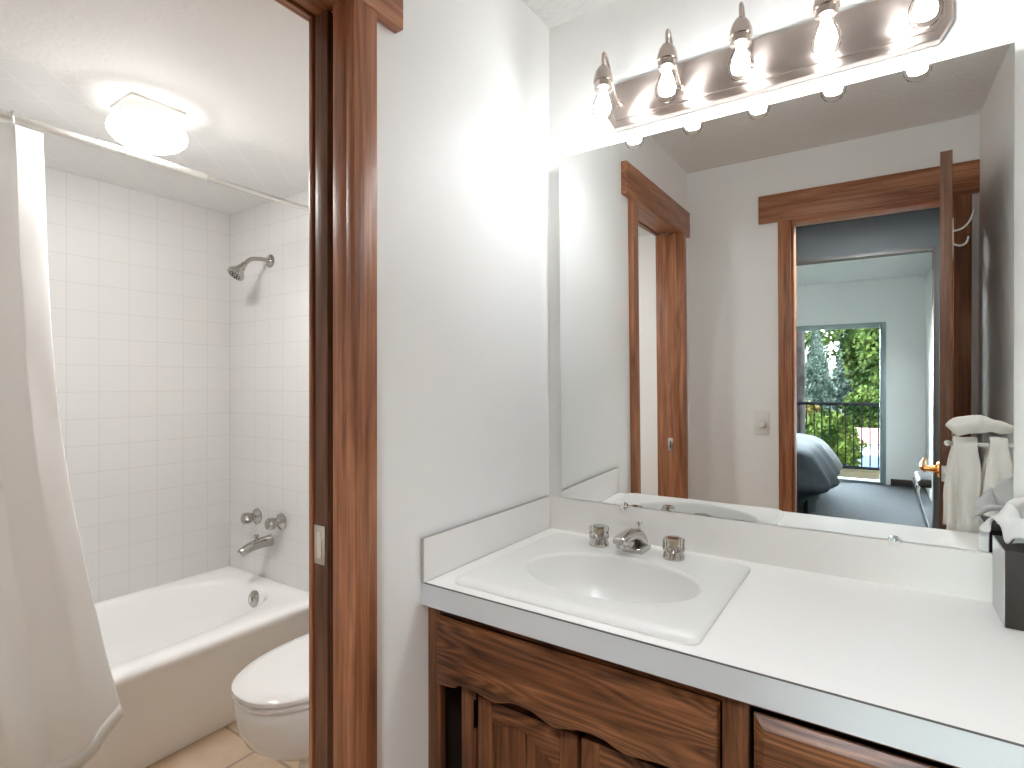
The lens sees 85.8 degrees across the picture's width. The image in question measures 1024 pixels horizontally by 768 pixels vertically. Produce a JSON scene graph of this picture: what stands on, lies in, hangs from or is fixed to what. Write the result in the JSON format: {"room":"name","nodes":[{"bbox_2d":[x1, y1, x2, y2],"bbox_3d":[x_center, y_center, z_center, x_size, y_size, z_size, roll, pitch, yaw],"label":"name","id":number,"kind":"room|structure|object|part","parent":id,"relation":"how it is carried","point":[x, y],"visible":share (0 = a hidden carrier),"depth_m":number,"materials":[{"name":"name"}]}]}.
{"room":"bathroom","nodes":[
{"label":"bathroom","id":0,"kind":"room"},
{"bbox_2d":[44,167,229,602],"bbox_3d":[-1.866,-0.048,2.093,0.100,2.600,1.690,0,0,34],"label":"wall","id":1,"kind":"structure","parent":0,"point":[139,282],"depth_m":2.38,"materials":[{"name":"tile"}]},
{"bbox_2d":[0,0,308,213],"bbox_3d":[-1.140,-0.881,1.605,1.650,0.100,1.690,0,0,34],"label":"ceiling","id":2,"kind":"structure","parent":0,"point":[236,69],"depth_m":1.53,"materials":[{"name":"white paint"}]},
{"bbox_2d":[105,92,187,154],"bbox_3d":[-1.103,-0.770,1.669,0.210,0.122,0.210,0,0,34],"label":"ceiling light","id":3,"kind":"object","parent":2,"relation":"attached to","point":[140,123],"visible":1,"depth_m":1.61,"materials":[{"name":"frosted glass"},{"name":"white metal"}]},
{"bbox_3d":[-1.102,-0.827,1.670,0.146,0.008,0.148,0,0,34],"label":"plate","id":4,"kind":"part","parent":3,"relation":"part of","materials":[{"name":"white ceramic"}]},
{"bbox_2d":[146,721,298,767],"bbox_3d":[-0.568,1.302,1.220,3.279,0.100,1.920,0,0,34],"label":"floor","id":5,"kind":"structure","parent":0,"point":[224,747],"depth_m":1.85,"materials":[{"name":"tile"}]},
{"bbox_2d":[81,566,308,767],"bbox_3d":[-1.520,1.073,1.860,0.731,0.356,1.556,0,0,34],"label":"bathtub","id":6,"kind":"object","parent":5,"relation":"on","point":[175,650],"visible":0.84,"depth_m":2.02,"materials":[{"name":"white ceramic"}]},
{"bbox_3d":[-1.136,0.949,2.421,0.072,0.072,0.024,0,0,34],"label":"overflow plate","id":7,"kind":"part","parent":6,"relation":"part of","materials":[{"name":"silver metal"}]},
{"bbox_2d":[231,633,308,767],"bbox_3d":[-0.545,0.884,1.784,0.470,0.733,0.694,0,0,34],"label":"toilet","id":8,"kind":"object","parent":5,"relation":"on","point":[270,695],"visible":0.22,"depth_m":1.51,"materials":[{"name":"white ceramic"}]},
{"bbox_3d":[-0.601,0.857,1.701,0.360,0.023,0.493,0,0,34],"label":"lid","id":9,"kind":"part","parent":8,"relation":"part of","materials":[{"name":"white ceramic"}]},
{"bbox_3d":[-0.604,0.880,1.696,0.360,0.014,0.480,0,0,34],"label":"seat","id":10,"kind":"part","parent":8,"relation":"part of","materials":[{"name":"white ceramic"}]},
{"bbox_3d":[-0.576,1.071,1.738,0.358,0.359,0.568,0,0,34],"label":"bowl","id":11,"kind":"part","parent":8,"relation":"part of","materials":[{"name":"white ceramic"}]},
{"bbox_2d":[428,607,959,767],"bbox_3d":[0.471,0.883,1.153,1.278,0.738,0.592,0,0,34],"label":"vanity cabinet","id":12,"kind":"object","parent":5,"relation":"on","point":[498,697],"visible":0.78,"depth_m":1.08,"materials":[{"name":"brown wood"}]},
{"bbox_3d":[-0.095,0.905,1.268,0.041,0.425,0.018,0,0,34],"label":"hinge post","id":13,"kind":"part","parent":12,"relation":"part of","materials":[{"name":"brown wood"}]},
{"bbox_3d":[0.032,0.749,1.183,0.170,0.083,0.018,0,0,34],"label":"rail","id":14,"kind":"part","parent":12,"relation":"part of","materials":[{"name":"brown wood"}]},
{"bbox_3d":[0.033,0.895,1.184,0.170,0.345,0.008,0,0,34],"label":"panel","id":15,"kind":"part","parent":12,"relation":"part of","materials":[{"name":"brown wood"}]},
{"bbox_3d":[0.032,0.912,1.183,0.250,0.410,0.018,0,0,34],"label":"door","id":16,"kind":"part","parent":12,"relation":"part of","materials":[{"name":"brown wood"}]},
{"bbox_3d":[0.100,0.526,1.115,0.630,0.023,0.019,0,0,34],"label":"rail","id":17,"kind":"part","parent":12,"relation":"part of","materials":[{"name":"brown wood"}]},
{"bbox_3d":[0.247,0.912,1.039,0.250,0.410,0.018,0,0,34],"label":"door","id":18,"kind":"part","parent":12,"relation":"part of","materials":[{"name":"brown wood"}]},
{"bbox_3d":[0.247,0.749,1.039,0.170,0.083,0.018,0,0,34],"label":"rail","id":19,"kind":"part","parent":12,"relation":"part of","materials":[{"name":"brown wood"}]},
{"bbox_2d":[421,495,1023,767],"bbox_3d":[0.484,0.437,1.173,1.279,0.155,0.596,0,0,34],"label":"countertop","id":20,"kind":"structure","parent":12,"relation":"on","point":[906,647],"depth_m":1.05,"materials":[{"name":"white laminate"}]},
{"bbox_2d":[455,533,749,645],"bbox_3d":[0.228,0.524,1.320,0.558,0.156,0.489,0,0,34],"label":"sink","id":21,"kind":"object","parent":20,"relation":"in","point":[647,593],"visible":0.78,"depth_m":1.31,"materials":[{"name":"white ceramic"}]},
{"bbox_2d":[589,521,684,561],"bbox_3d":[0.316,0.409,1.446,0.262,0.075,0.123,0,0,34],"label":"faucet","id":22,"kind":"object","parent":20,"relation":"on","point":[639,544],"visible":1,"depth_m":1.44,"materials":[{"name":"silver metal"}]},
{"bbox_3d":[0.240,0.410,1.520,0.055,0.032,0.055,0,0,34],"label":"handle knob","id":23,"kind":"part","parent":22,"relation":"part of","materials":[{"name":"clear plastic"}]},
{"bbox_3d":[0.240,0.431,1.520,0.054,0.030,0.054,0,0,34],"label":"handle","id":24,"kind":"part","parent":22,"relation":"part of","materials":[{"name":"silver metal"}]},
{"bbox_3d":[0.312,0.413,1.448,0.038,0.057,0.128,0,0,42],"label":"spout","id":25,"kind":"part","parent":22,"relation":"part of","materials":[{"name":"silver metal"}]},
{"bbox_3d":[0.333,0.440,1.473,0.058,0.013,0.060,0,0,34],"label":"plate","id":26,"kind":"part","parent":22,"relation":"part of","materials":[{"name":"silver metal"}]},
{"bbox_3d":[0.343,0.385,1.480,0.018,0.028,0.018,0,0,34],"label":"lift rod","id":27,"kind":"part","parent":22,"relation":"part of","materials":[{"name":"silver metal"}]},
{"bbox_3d":[0.412,0.410,1.405,0.055,0.032,0.055,0,0,34],"label":"handle knob","id":28,"kind":"part","parent":22,"relation":"part of","materials":[{"name":"clear plastic"}]},
{"bbox_3d":[0.412,0.431,1.405,0.054,0.030,0.054,0,0,34],"label":"handle","id":29,"kind":"part","parent":22,"relation":"part of","materials":[{"name":"silver metal"}]},
{"bbox_2d":[979,496,1023,630],"bbox_3d":[1.015,0.332,1.056,0.181,0.260,0.152,0,0,34],"label":"tissue box","id":30,"kind":"object","parent":20,"relation":"on","point":[1008,549],"visible":1,"depth_m":1.04,"materials":[{"name":"grey"}]},
{"bbox_3d":[0.968,0.389,1.095,0.002,0.145,0.128,0,0,34],"label":"panel","id":31,"kind":"part","parent":30,"relation":"part of","materials":[{"name":"grey"}]},
{"bbox_3d":[0.608,0.615,0.751,0.518,0.156,0.018,0,0,34],"label":"drawer","id":32,"kind":"part","parent":12,"relation":"part of","materials":[{"name":"brown wood"}]},
{"bbox_3d":[0.619,0.522,0.767,0.536,0.016,0.019,0,0,34],"label":"rail","id":33,"kind":"part","parent":12,"relation":"part of","materials":[{"name":"brown wood"}]},
{"bbox_2d":[230,190,308,591],"bbox_3d":[-1.067,0.210,2.534,0.735,2.084,0.066,0,0,34],"label":"wall","id":34,"kind":"structure","parent":0,"point":[269,308],"depth_m":2.51,"materials":[{"name":"tile"}]},
{"bbox_2d":[0,109,308,211],"bbox_3d":[-1.181,-0.695,1.634,0.060,0.066,1.688,0,0,34],"label":"curtain rod","id":35,"kind":"object","parent":34,"relation":"attached to","point":[6,116],"visible":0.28,"depth_m":1.66,"materials":[{"name":"white metal"}]},
{"bbox_2d":[9,110,13,123],"bbox_3d":[-1.309,-0.689,1.442,0.043,0.054,0.006,0,0,41],"label":"curtain ring","id":36,"kind":"object","parent":35,"relation":"hanging from","point":[12,111],"visible":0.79,"depth_m":1.43,"materials":[{"name":"silver metal"}]},
{"bbox_2d":[0,121,123,767],"bbox_3d":[-1.357,0.192,1.300,0.079,1.730,0.769,0,0,34],"label":"shower curtain","id":37,"kind":"object","parent":35,"relation":"hanging from","point":[59,699],"visible":1,"depth_m":1.45,"materials":[{"name":"white fabric"}]},
{"bbox_2d":[227,255,274,280],"bbox_3d":[-1.158,-0.518,2.438,0.074,0.143,0.196,0,0,34],"label":"shower","id":38,"kind":"object","parent":34,"relation":"attached to","point":[236,272],"visible":1,"depth_m":2.40,"materials":[{"name":"silver metal"}]},
{"bbox_3d":[-1.141,-0.543,2.464,0.019,0.054,0.130,0,0,34],"label":"arm","id":39,"kind":"part","parent":38,"relation":"part of","materials":[{"name":"silver metal"}]},
{"bbox_2d":[240,508,261,523],"bbox_3d":[-1.211,0.621,2.548,0.074,0.074,0.073,0,0,34],"label":"tap","id":40,"kind":"object","parent":34,"relation":"attached to","point":[256,515],"visible":1,"depth_m":2.54,"materials":[{"name":"silver metal"}]},
{"bbox_3d":[-1.219,0.621,2.536,0.052,0.050,0.045,0,0,34],"label":"knob","id":41,"kind":"part","parent":40,"relation":"part of","materials":[{"name":"silver metal"}]},
{"bbox_2d":[237,534,273,556],"bbox_3d":[-1.147,0.717,2.455,0.053,0.083,0.155,0,0,34],"label":"spout","id":42,"kind":"object","parent":34,"relation":"attached to","point":[268,540],"visible":1,"depth_m":2.45,"materials":[{"name":"silver metal"}]},
{"bbox_2d":[264,513,286,529],"bbox_3d":[-1.054,0.620,2.442,0.074,0.074,0.073,0,0,34],"label":"tap","id":43,"kind":"object","parent":34,"relation":"attached to","point":[280,521],"visible":1,"depth_m":2.44,"materials":[{"name":"silver metal"}]},
{"bbox_3d":[-1.061,0.620,2.430,0.052,0.050,0.045,0,0,34],"label":"knob","id":44,"kind":"part","parent":43,"relation":"part of","materials":[{"name":"silver metal"}]},
{"bbox_2d":[331,0,548,767],"bbox_3d":[-0.403,-0.048,1.110,0.125,2.600,1.690,0,0,34],"label":"wall","id":45,"kind":"structure","parent":0,"point":[463,87],"depth_m":1.37,"materials":[{"name":"white paint"}]},
{"bbox_2d":[314,10,332,767],"bbox_3d":[-0.205,0.231,1.451,0.041,2.020,0.712,0,0,34],"label":"door","id":46,"kind":"structure","parent":45,"relation":"in","point":[323,527],"depth_m":1.16,"materials":[{"name":"brown wood"}]},
{"bbox_3d":[-0.405,0.340,1.157,0.014,0.055,0.002,0,0,34],"label":"edge pull","id":47,"kind":"part","parent":46,"relation":"part of","materials":[{"name":"beige plastic"}]},
{"bbox_3d":[-0.404,0.340,1.159,0.035,0.081,0.003,0,0,34],"label":"edge plate","id":48,"kind":"part","parent":46,"relation":"part of","materials":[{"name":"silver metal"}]},
{"bbox_2d":[274,0,402,767],"bbox_3d":[-0.570,0.174,0.846,0.162,2.157,0.960,0,0,34],"label":"door frame","id":49,"kind":"structure","parent":45,"relation":"attached to","point":[354,21],"depth_m":1.11,"materials":[{"name":"brown wood"}]},
{"bbox_3d":[-0.305,0.242,1.121,0.025,2.021,0.061,0,0,34],"label":"casing","id":50,"kind":"part","parent":49,"relation":"part of","materials":[{"name":"brown wood"}]},
{"bbox_2d":[523,0,616,28],"bbox_3d":[0.128,-1.194,0.754,1.404,0.100,1.690,0,0,34],"label":"ceiling","id":51,"kind":"structure","parent":0,"point":[552,13],"depth_m":1.68,"materials":[{"name":"white paint"}]},
{"bbox_2d":[549,0,1023,552],"bbox_3d":[-0.065,-0.048,1.970,3.279,2.600,0.114,0,0,34],"label":"wall","id":52,"kind":"structure","parent":0,"point":[631,33],"depth_m":1.53,"materials":[{"name":"white paint"}]},
{"bbox_2d":[549,495,992,601],"bbox_3d":[0.647,0.412,1.415,1.279,0.102,0.012,0,0,34],"label":"backsplash","id":53,"kind":"structure","parent":52,"relation":"attached to","point":[963,573],"depth_m":1.36,"materials":[{"name":"white laminate"}]},
{"bbox_2d":[592,0,953,131],"bbox_3d":[0.583,-0.820,1.361,0.808,0.191,0.176,0,0,34],"label":"vanity light","id":54,"kind":"object","parent":52,"relation":"attached to","point":[835,41],"visible":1,"depth_m":1.36,"materials":[{"name":"silver metal"}]},
{"bbox_2d":[593,64,612,92],"bbox_3d":[0.250,-0.841,1.514,0.053,0.066,0.053,0,0,34],"label":"socket","id":55,"kind":"object","parent":54,"relation":"attached to","point":[603,79],"depth_m":1.50,"materials":[{"name":"silver metal"}]},
{"bbox_3d":[0.250,-0.772,1.514,0.059,0.095,0.059,0,0,34],"label":"bulb","id":56,"kind":"part","parent":54,"relation":"part of","materials":[{"name":"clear glass"}]},
{"bbox_3d":[0.283,-0.863,1.562,0.008,0.106,0.128,0,0,34],"label":"arm","id":57,"kind":"part","parent":54,"relation":"part of","materials":[{"name":"silver metal"}]},
{"bbox_2d":[656,42,677,72],"bbox_3d":[0.398,-0.841,1.414,0.053,0.066,0.053,0,0,34],"label":"socket","id":58,"kind":"object","parent":54,"relation":"attached to","point":[667,57],"depth_m":1.40,"materials":[{"name":"silver metal"}]},
{"bbox_3d":[0.398,-0.772,1.414,0.059,0.095,0.059,0,0,34],"label":"bulb","id":59,"kind":"part","parent":54,"relation":"part of","materials":[{"name":"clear glass"}]},
{"bbox_3d":[0.431,-0.863,1.463,0.008,0.106,0.128,0,0,34],"label":"arm","id":60,"kind":"part","parent":54,"relation":"part of","materials":[{"name":"silver metal"}]},
{"bbox_3d":[0.546,-0.772,1.315,0.059,0.095,0.059,0,0,34],"label":"bulb","id":61,"kind":"part","parent":54,"relation":"part of","materials":[{"name":"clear glass"}]},
{"bbox_2d":[729,16,752,49],"bbox_3d":[0.546,-0.841,1.315,0.053,0.066,0.053,0,0,34],"label":"socket","id":62,"kind":"object","parent":54,"relation":"attached to","point":[741,32],"depth_m":1.30,"materials":[{"name":"silver metal"}]},
{"bbox_3d":[0.579,-0.863,1.364,0.008,0.106,0.128,0,0,34],"label":"arm","id":63,"kind":"part","parent":54,"relation":"part of","materials":[{"name":"silver metal"}]},
{"bbox_2d":[813,0,839,23],"bbox_3d":[0.694,-0.841,1.216,0.053,0.066,0.053,0,0,34],"label":"socket","id":64,"kind":"object","parent":54,"relation":"attached to","point":[823,10],"depth_m":1.20,"materials":[{"name":"silver metal"}]},
{"bbox_3d":[0.694,-0.772,1.216,0.059,0.095,0.059,0,0,34],"label":"bulb","id":65,"kind":"part","parent":54,"relation":"part of","materials":[{"name":"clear glass"}]},
{"bbox_3d":[0.839,-0.772,1.118,0.059,0.095,0.059,0,0,34],"label":"bulb","id":66,"kind":"part","parent":54,"relation":"part of","materials":[{"name":"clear glass"}]},
{"bbox_2d":[559,42,1014,552],"bbox_3d":[0.598,-0.165,1.438,1.066,1.079,0.020,0,0,33],"label":"wall mirror","id":67,"kind":"object","parent":52,"relation":"attached to","point":[798,312],"visible":0.99,"depth_m":1.35,"materials":[{"name":"silver mirror"}]}
]}

